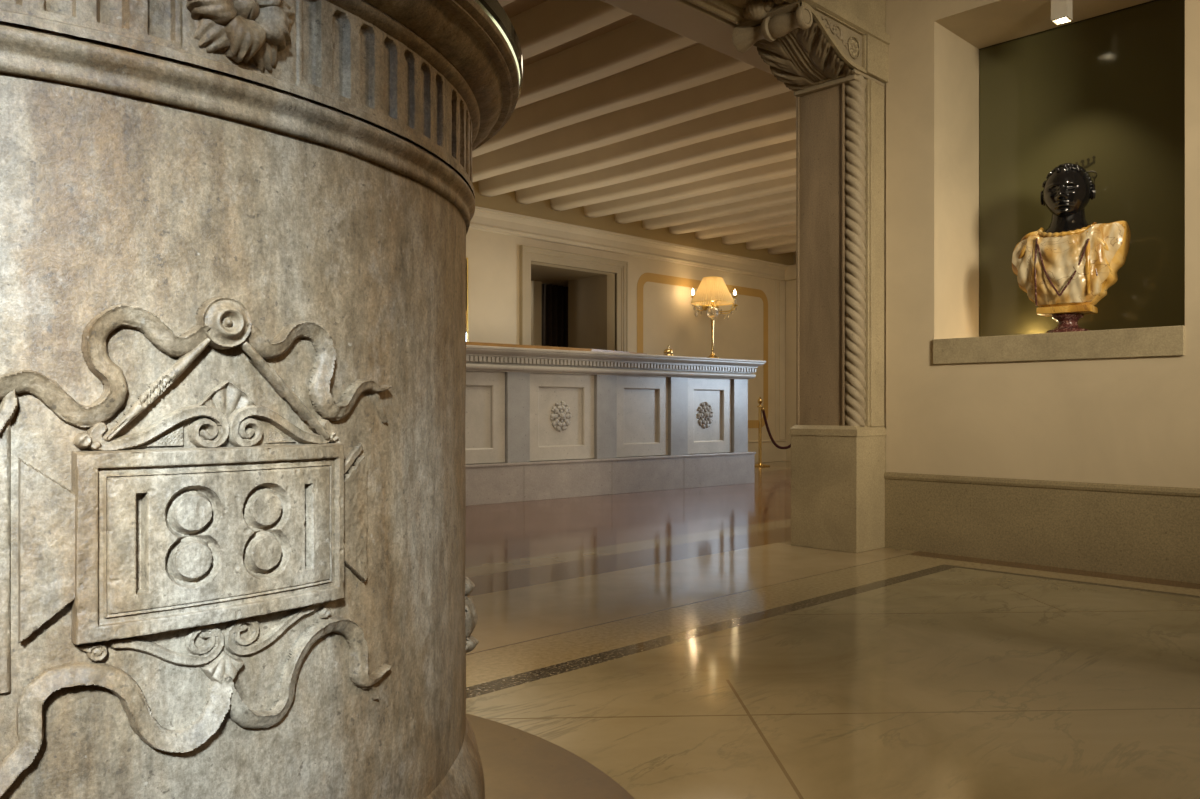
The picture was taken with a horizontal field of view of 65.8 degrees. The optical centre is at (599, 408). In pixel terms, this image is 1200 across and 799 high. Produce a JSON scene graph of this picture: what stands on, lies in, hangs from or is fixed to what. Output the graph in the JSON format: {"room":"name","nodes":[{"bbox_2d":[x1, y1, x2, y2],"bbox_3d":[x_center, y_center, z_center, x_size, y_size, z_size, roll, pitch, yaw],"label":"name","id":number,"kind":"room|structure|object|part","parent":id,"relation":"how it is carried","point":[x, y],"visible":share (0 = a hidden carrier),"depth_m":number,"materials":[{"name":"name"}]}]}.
{"room":"historic interior","nodes":[
{"label":"historic interior","id":0,"kind":"room"},
{"bbox_2d":[502,0,700,109],"bbox_3d":[-0.893,-2.350,6.408,14.700,0.100,4.800,0,0,-44],"label":"ceiling","id":1,"kind":"structure","parent":0,"point":[516,7],"depth_m":5.65,"materials":[{"name":"beige paint"}]},
{"bbox_2d":[498,0,514,6],"bbox_3d":[-1.441,-2.208,5.721,0.197,0.205,4.605,0,0,-44],"label":"ceiling beam","id":2,"kind":"structure","parent":1,"relation":"attached to","point":[502,2],"depth_m":4.81,"materials":[{"name":"beige wood"}]},
{"bbox_2d":[509,0,631,59],"bbox_3d":[-1.044,-2.208,6.109,0.197,0.205,4.605,0,0,-44],"label":"ceiling beam","id":3,"kind":"structure","parent":1,"relation":"attached to","point":[550,24],"depth_m":5.20,"materials":[{"name":"beige wood"}]},
{"bbox_2d":[515,18,696,108],"bbox_3d":[-0.648,-2.208,6.498,0.197,0.205,4.605,0,0,-44],"label":"ceiling beam","id":4,"kind":"structure","parent":1,"relation":"attached to","point":[640,41],"depth_m":5.76,"materials":[{"name":"beige wood"}]},
{"bbox_2d":[472,44,753,157],"bbox_3d":[-0.263,-2.208,6.876,0.197,0.205,4.605,0,0,-44],"label":"ceiling beam","id":5,"kind":"structure","parent":1,"relation":"attached to","point":[699,64],"depth_m":6.38,"materials":[{"name":"beige wood"}]},
{"bbox_2d":[472,67,791,181],"bbox_3d":[0.123,-2.208,7.254,0.197,0.205,4.605,0,0,-44],"label":"ceiling beam","id":6,"kind":"structure","parent":1,"relation":"attached to","point":[753,84],"depth_m":7.05,"materials":[{"name":"beige wood"}]},
{"bbox_2d":[478,91,795,196],"bbox_3d":[0.472,-2.208,7.597,0.197,0.205,4.605,0,0,-44],"label":"ceiling beam","id":7,"kind":"structure","parent":1,"relation":"attached to","point":[782,106],"depth_m":7.56,"materials":[{"name":"beige wood"}]},
{"bbox_2d":[515,117,795,203],"bbox_3d":[0.808,-2.208,7.926,0.197,0.205,4.605,0,0,-44],"label":"ceiling beam","id":8,"kind":"structure","parent":1,"relation":"attached to","point":[784,130],"depth_m":8.06,"materials":[{"name":"beige wood"}]},
{"bbox_2d":[550,139,795,210],"bbox_3d":[1.143,-2.208,8.255,0.197,0.205,4.605,0,0,-44],"label":"ceiling beam","id":9,"kind":"structure","parent":1,"relation":"attached to","point":[786,150],"depth_m":8.56,"materials":[{"name":"beige wood"}]},
{"bbox_2d":[584,158,795,217],"bbox_3d":[1.486,-2.208,8.592,0.197,0.205,4.605,0,0,-44],"label":"ceiling beam","id":10,"kind":"structure","parent":1,"relation":"attached to","point":[785,168],"depth_m":9.05,"materials":[{"name":"beige wood"}]},
{"bbox_2d":[614,175,795,223],"bbox_3d":[1.829,-2.208,8.928,0.197,0.205,4.605,0,0,-44],"label":"ceiling beam","id":11,"kind":"structure","parent":1,"relation":"attached to","point":[780,185],"depth_m":9.52,"materials":[{"name":"beige wood"}]},
{"bbox_2d":[642,190,795,229],"bbox_3d":[2.164,-2.208,9.257,0.197,0.205,4.605,0,0,-44],"label":"ceiling beam","id":12,"kind":"structure","parent":1,"relation":"attached to","point":[788,197],"depth_m":10.05,"materials":[{"name":"beige wood"}]},
{"bbox_2d":[669,202,795,234],"bbox_3d":[2.500,-2.208,9.586,0.197,0.205,4.605,0,0,-44],"label":"ceiling beam","id":13,"kind":"structure","parent":1,"relation":"attached to","point":[786,209],"depth_m":10.47,"materials":[{"name":"beige wood"}]},
{"bbox_2d":[695,214,795,239],"bbox_3d":[2.850,-2.208,9.929,0.197,0.205,4.605,0,0,-44],"label":"ceiling beam","id":14,"kind":"structure","parent":1,"relation":"attached to","point":[790,220],"depth_m":10.96,"materials":[{"name":"beige wood"}]},
{"bbox_2d":[722,225,795,244],"bbox_3d":[3.228,-2.208,10.300,0.197,0.205,4.605,0,0,-44],"label":"ceiling beam","id":15,"kind":"structure","parent":1,"relation":"attached to","point":[788,230],"depth_m":11.48,"materials":[{"name":"beige wood"}]},
{"bbox_2d":[746,235,795,249],"bbox_3d":[3.592,-2.208,10.658,0.197,0.205,4.605,0,0,-44],"label":"ceiling beam","id":16,"kind":"structure","parent":1,"relation":"attached to","point":[786,240],"depth_m":11.97,"materials":[{"name":"beige wood"}]},
{"bbox_2d":[768,244,795,254],"bbox_3d":[3.942,-2.208,11.001,0.197,0.205,4.605,0,0,-44],"label":"ceiling beam","id":17,"kind":"structure","parent":1,"relation":"attached to","point":[787,248],"depth_m":12.43,"materials":[{"name":"beige wood"}]},
{"bbox_2d":[466,229,784,440],"bbox_3d":[-2.486,-0.830,8.032,14.700,3.100,0.150,0,0,-44],"label":"wall","id":18,"kind":"structure","parent":0,"point":[669,318],"depth_m":11.01,"materials":[{"name":"beige paint"}]},
{"bbox_2d":[466,257,467,341],"bbox_3d":[-1.662,-0.980,8.718,1.037,1.000,0.019,0,0,-44],"label":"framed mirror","id":19,"kind":"object","parent":18,"relation":"attached to","point":[466,257],"visible":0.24,"depth_m":9.06,"materials":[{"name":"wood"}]},
{"bbox_2d":[466,259,466,341],"bbox_3d":[-1.663,-0.980,8.718,0.997,0.960,0.016,0,0,-44],"label":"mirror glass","id":20,"kind":"object","parent":19,"relation":"attached to","point":[466,259],"depth_m":9.06,"materials":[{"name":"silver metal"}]},
{"bbox_2d":[531,264,606,349],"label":"doorway","id":21,"kind":"structure","parent":18,"relation":"in","point":[587,291],"depth_m":10.91,"materials":[{"name":"beige paint"}]},
{"bbox_2d":[542,283,567,346],"bbox_3d":[-0.539,-0.860,11.588,0.540,1.350,0.190,0,0,-44],"label":"velvet curtain","id":22,"kind":"object","parent":21,"relation":"hanging from","point":[554,297],"visible":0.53,"depth_m":11.50,"materials":[{"name":"black fabric"}]},
{"bbox_2d":[519,245,627,351],"bbox_3d":[-0.262,-0.931,10.088,1.562,1.502,0.070,0,0,-44],"label":"door frame","id":23,"kind":"structure","parent":18,"relation":"in","point":[527,254],"depth_m":10.01,"materials":[{"name":"beige stone"}]},
{"bbox_2d":[469,206,787,280],"bbox_3d":[-2.503,-1.877,7.849,14.420,0.215,0.088,0,0,-44],"label":"crown molding","id":24,"kind":"structure","parent":18,"relation":"attached to","point":[484,219],"depth_m":10.49,"materials":[{"name":"white paint"}]},
{"bbox_2d":[472,181,793,264],"bbox_3d":[-2.483,-2.140,7.922,14.550,0.320,0.012,0,0,-44],"label":"trim","id":25,"kind":"structure","parent":18,"relation":"attached to","point":[506,202],"depth_m":10.49,"materials":[{"name":"beige paint"}]},
{"bbox_2d":[692,305,708,315],"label":"wall sconce","id":26,"kind":"object","parent":18,"relation":"attached to","point":[705,308],"depth_m":11.48,"materials":[{"name":"gold metal"}]},
{"bbox_2d":[637,273,767,427],"bbox_3d":[1.356,-0.675,11.695,2.595,1.860,0.004,0,0,-44],"label":"trim","id":27,"kind":"structure","parent":18,"relation":"attached to","point":[646,277],"depth_m":11.98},
{"bbox_2d":[714,290,737,318],"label":"wall sconce","id":28,"kind":"object","parent":18,"relation":"attached to","point":[731,311],"depth_m":11.60,"materials":[{"name":"gold metal"}]},
{"bbox_2d":[748,440,786,462],"bbox_3d":[-2.545,0.573,7.849,14.360,0.295,0.030,0,0,-44],"label":"baseboard","id":29,"kind":"structure","parent":18,"relation":"attached to","point":[770,452],"depth_m":12.59,"materials":[{"name":"white paint"}]},
{"bbox_2d":[775,280,784,439],"bbox_3d":[2.482,-0.675,12.792,0.220,2.190,0.012,0,0,-44],"label":"wall strip","id":30,"kind":"object","parent":18,"relation":"attached to","point":[781,283],"visible":1,"depth_m":12.79,"materials":[{"name":"white paint"}]},
{"bbox_2d":[784,264,795,460],"bbox_3d":[2.757,-0.630,12.790,0.250,2.700,0.400,0,0,-44],"label":"trim","id":31,"kind":"structure","parent":18,"relation":"attached to","point":[790,272],"depth_m":12.82,"materials":[{"name":"white paint"}]},
{"bbox_2d":[601,0,772,74],"bbox_3d":[-1.709,-2.230,2.421,7.950,0.700,0.250,0,0,-44],"label":"wall header","id":32,"kind":"structure","parent":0,"point":[685,18],"depth_m":4.51,"materials":[{"name":"paint"}]},
{"bbox_2d":[687,0,889,44],"bbox_3d":[-1.476,-2.180,2.183,7.950,0.600,0.415,0,0,-44],"label":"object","id":33,"kind":"structure","parent":32,"relation":"attached to","point":[868,17],"depth_m":4.54,"materials":[{"name":"stone"}]},
{"bbox_2d":[465,461,1199,798],"bbox_3d":[1.313,0.768,4.160,14.700,0.104,11.100,0,0,-44],"label":"floor","id":34,"kind":"structure","parent":0,"point":[678,643],"depth_m":2.62,"materials":[{"name":"stone"}]},
{"bbox_2d":[0,0,518,798],"bbox_3d":[-0.876,0.108,1.353,1.511,1.219,1.511,0,0,-34],"label":"column","id":35,"kind":"structure","parent":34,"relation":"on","point":[233,233],"depth_m":0.91,"materials":[{"name":"stone"}]},
{"bbox_3d":[-0.453,0.029,0.823,0.023,0.017,0.018,0,0,-44],"label":"corner knob","id":36,"kind":"part","parent":35,"relation":"part of","materials":[{"name":"stone"}]},
{"bbox_3d":[-0.409,-0.021,0.863,0.098,0.102,0.018,0,0,-44],"label":"compass leg","id":37,"kind":"part","parent":35,"relation":"part of","materials":[{"name":"stone"}]},
{"bbox_3d":[-0.876,-0.306,1.353,1.376,0.041,1.376,0,0,-44],"label":"torus moulding","id":38,"kind":"part","parent":35,"relation":"part of","materials":[{"name":"stone"}]},
{"bbox_2d":[186,0,294,72],"bbox_3d":[-0.347,-0.395,0.907,0.035,0.118,0.121,0,0,40],"label":"flower","id":39,"kind":"object","parent":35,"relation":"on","point":[227,36],"depth_m":0.90,"materials":[{"name":"stone"}]},
{"bbox_3d":[-0.876,-0.290,1.353,1.511,0.421,1.511,0,0,-44],"label":"cornice","id":40,"kind":"part","parent":35,"relation":"part of","materials":[{"name":"stone"}]},
{"bbox_3d":[-0.325,-0.017,0.959,0.017,0.103,0.107,0,0,36],"label":"compass leg","id":41,"kind":"part","parent":35,"relation":"part of","materials":[{"name":"stone"}]},
{"bbox_3d":[-0.291,0.032,1.012,0.015,0.017,0.020,0,0,30],"label":"corner knob","id":42,"kind":"part","parent":35,"relation":"part of","materials":[{"name":"stone"}]},
{"bbox_2d":[475,0,522,103],"bbox_3d":[-0.876,-0.516,1.353,1.521,0.028,1.521,0,0,-44],"label":"glass tabletop","id":43,"kind":"object","parent":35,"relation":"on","point":[493,8],"visible":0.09,"depth_m":1.24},
{"bbox_2d":[465,342,765,505],"bbox_3d":[-0.545,0.112,7.707,4.947,1.217,0.848,0,0,-41],"label":"reception counter","id":44,"kind":"object","parent":34,"relation":"on","point":[542,422],"depth_m":7.76,"materials":[{"name":"stone"}]},
{"bbox_3d":[-1.016,0.062,6.979,0.695,0.700,0.050,0,0,-41],"label":"panel frame","id":45,"kind":"part","parent":44,"relation":"part of","materials":[{"name":"stone"}]},
{"bbox_3d":[-0.325,0.062,7.571,0.687,0.700,0.050,0,0,-41],"label":"panel frame","id":46,"kind":"part","parent":44,"relation":"part of","materials":[{"name":"stone"}]},
{"bbox_2d":[466,354,757,367],"bbox_3d":[-0.583,-0.434,7.715,4.900,0.069,0.780,0,0,-41],"label":"molding","id":47,"kind":"structure","parent":44,"relation":"on","point":[466,354],"depth_m":7.70,"materials":[{"name":"stone"}]},
{"bbox_3d":[-0.429,-0.378,7.588,4.993,0.183,0.852,0,0,-44],"label":"moulding","id":48,"kind":"part","parent":44,"relation":"part of","materials":[{"name":"stone"}]},
{"bbox_3d":[0.353,0.062,8.151,0.642,0.700,0.050,0,0,-41],"label":"panel frame","id":49,"kind":"part","parent":44,"relation":"part of","materials":[{"name":"stone"}]},
{"bbox_2d":[664,345,673,355],"bbox_3d":[0.605,-0.515,8.211,0.096,0.093,0.096,0,0,-44],"label":"bell","id":50,"kind":"object","parent":44,"relation":"on","point":[669,352],"visible":0.95,"depth_m":8.18,"materials":[{"name":"gold metal"}]},
{"bbox_3d":[1.006,0.062,8.710,0.624,0.700,0.050,0,0,-41],"label":"panel frame","id":51,"kind":"part","parent":44,"relation":"part of","materials":[{"name":"stone"}]},
{"bbox_2d":[691,277,734,357],"bbox_3d":[1.044,-0.843,8.609,0.405,0.747,0.405,0,0,-44],"label":"table lamp","id":52,"kind":"object","parent":44,"relation":"on","point":[712,291],"visible":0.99,"depth_m":8.52,"materials":[{"name":"beige fabric"}]},
{"bbox_3d":[1.044,-0.686,8.609,0.036,0.315,0.036,0,0,-44],"label":"stem","id":53,"kind":"part","parent":52,"relation":"part of","materials":[{"name":"gold metal"}]},
{"bbox_3d":[1.044,-0.982,8.610,0.401,0.006,0.401,0,0,-44],"label":"shade trim","id":54,"kind":"part","parent":52,"relation":"part of","materials":[{"name":"beige fabric"}]},
{"bbox_3d":[1.044,-1.097,8.609,0.405,0.232,0.405,0,0,-44],"label":"lamp shade","id":55,"kind":"part","parent":52,"relation":"part of","materials":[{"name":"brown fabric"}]},
{"bbox_2d":[755,397,769,466],"bbox_3d":[2.014,0.283,11.684,0.256,0.874,0.256,0,0,-44],"label":"stanchion","id":56,"kind":"object","parent":34,"relation":"on","point":[759,464],"visible":0.98,"depth_m":11.67,"materials":[{"name":"gold metal"}]},
{"bbox_2d":[761,407,790,448],"bbox_3d":[2.311,0.242,11.681,0.566,0.528,0.044,0,0,-1],"label":"rope","id":57,"kind":"object","parent":56,"relation":"hanging from","point":[762,408],"visible":0.63,"depth_m":11.66,"materials":[{"name":"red fabric"}]},
{"bbox_2d":[732,0,888,552],"bbox_3d":[1.045,-0.616,4.667,0.891,2.671,0.410,0,0,-44],"label":"stone pier","id":58,"kind":"object","parent":34,"relation":"on","point":[837,74],"visible":1,"depth_m":4.74,"materials":[{"name":"brown stone"}]},
{"bbox_3d":[1.249,-1.677,4.870,0.303,0.044,0.376,0,0,-44],"label":"neck moulding","id":59,"kind":"part","parent":58,"relation":"part of","materials":[{"name":"stone"}]},
{"bbox_2d":[884,0,1199,487],"bbox_3d":[3.690,-0.880,3.130,0.748,3.200,6.300,0,0,-44],"label":"wall","id":60,"kind":"structure","parent":0,"point":[1132,420],"depth_m":4.65,"materials":[{"name":"beige paint"}]},
{"bbox_2d":[884,472,1199,583],"bbox_3d":[3.552,0.524,2.721,0.023,0.392,5.910,0,0,-44],"label":"baseboard","id":61,"kind":"structure","parent":60,"relation":"attached to","point":[1121,529],"depth_m":4.24,"materials":[{"name":"stone"}]},
{"bbox_2d":[933,325,1184,363],"bbox_3d":[2.240,-0.285,4.440,0.544,0.125,1.092,0,0,-44],"label":"sill","id":62,"kind":"structure","parent":60,"relation":"attached to","point":[1166,340],"depth_m":4.20,"materials":[{"name":"stone"}]},
{"bbox_2d":[1012,163,1130,332],"bbox_3d":[2.227,-0.756,4.412,0.287,0.816,0.508,0,0,-44],"label":"bust","id":63,"kind":"object","parent":62,"relation":"on","point":[1065,269],"visible":1,"depth_m":4.33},
{"bbox_3d":[2.165,-0.650,4.316,0.268,0.321,0.048,0,0,35],"label":"dark vein cord","id":64,"kind":"part","parent":63,"relation":"part of","materials":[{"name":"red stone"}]},
{"bbox_2d":[1012,221,1130,306],"bbox_3d":[2.232,-0.660,4.415,0.277,0.409,0.509,0,0,-44],"label":"drapery","id":65,"kind":"object","parent":63,"relation":"hanging from","point":[1069,263],"depth_m":4.31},
{"bbox_2d":[1051,0,1072,24],"bbox_3d":[2.192,-1.893,4.406,0.073,0.103,0.073,0,0,-44],"label":"ceiling spotlight","id":66,"kind":"object","parent":60,"relation":"attached to","point":[1061,10],"visible":1,"depth_m":4.39,"materials":[{"name":"white metal"}]},
{"bbox_2d":[979,0,1184,336],"bbox_3d":[2.434,-1.147,4.630,0.020,1.594,1.084,0,0,-44],"label":"panel","id":67,"kind":"object","parent":60,"relation":"attached to","point":[1104,94],"visible":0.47,"depth_m":4.59,"materials":[{"name":"green paint"}]}
]}

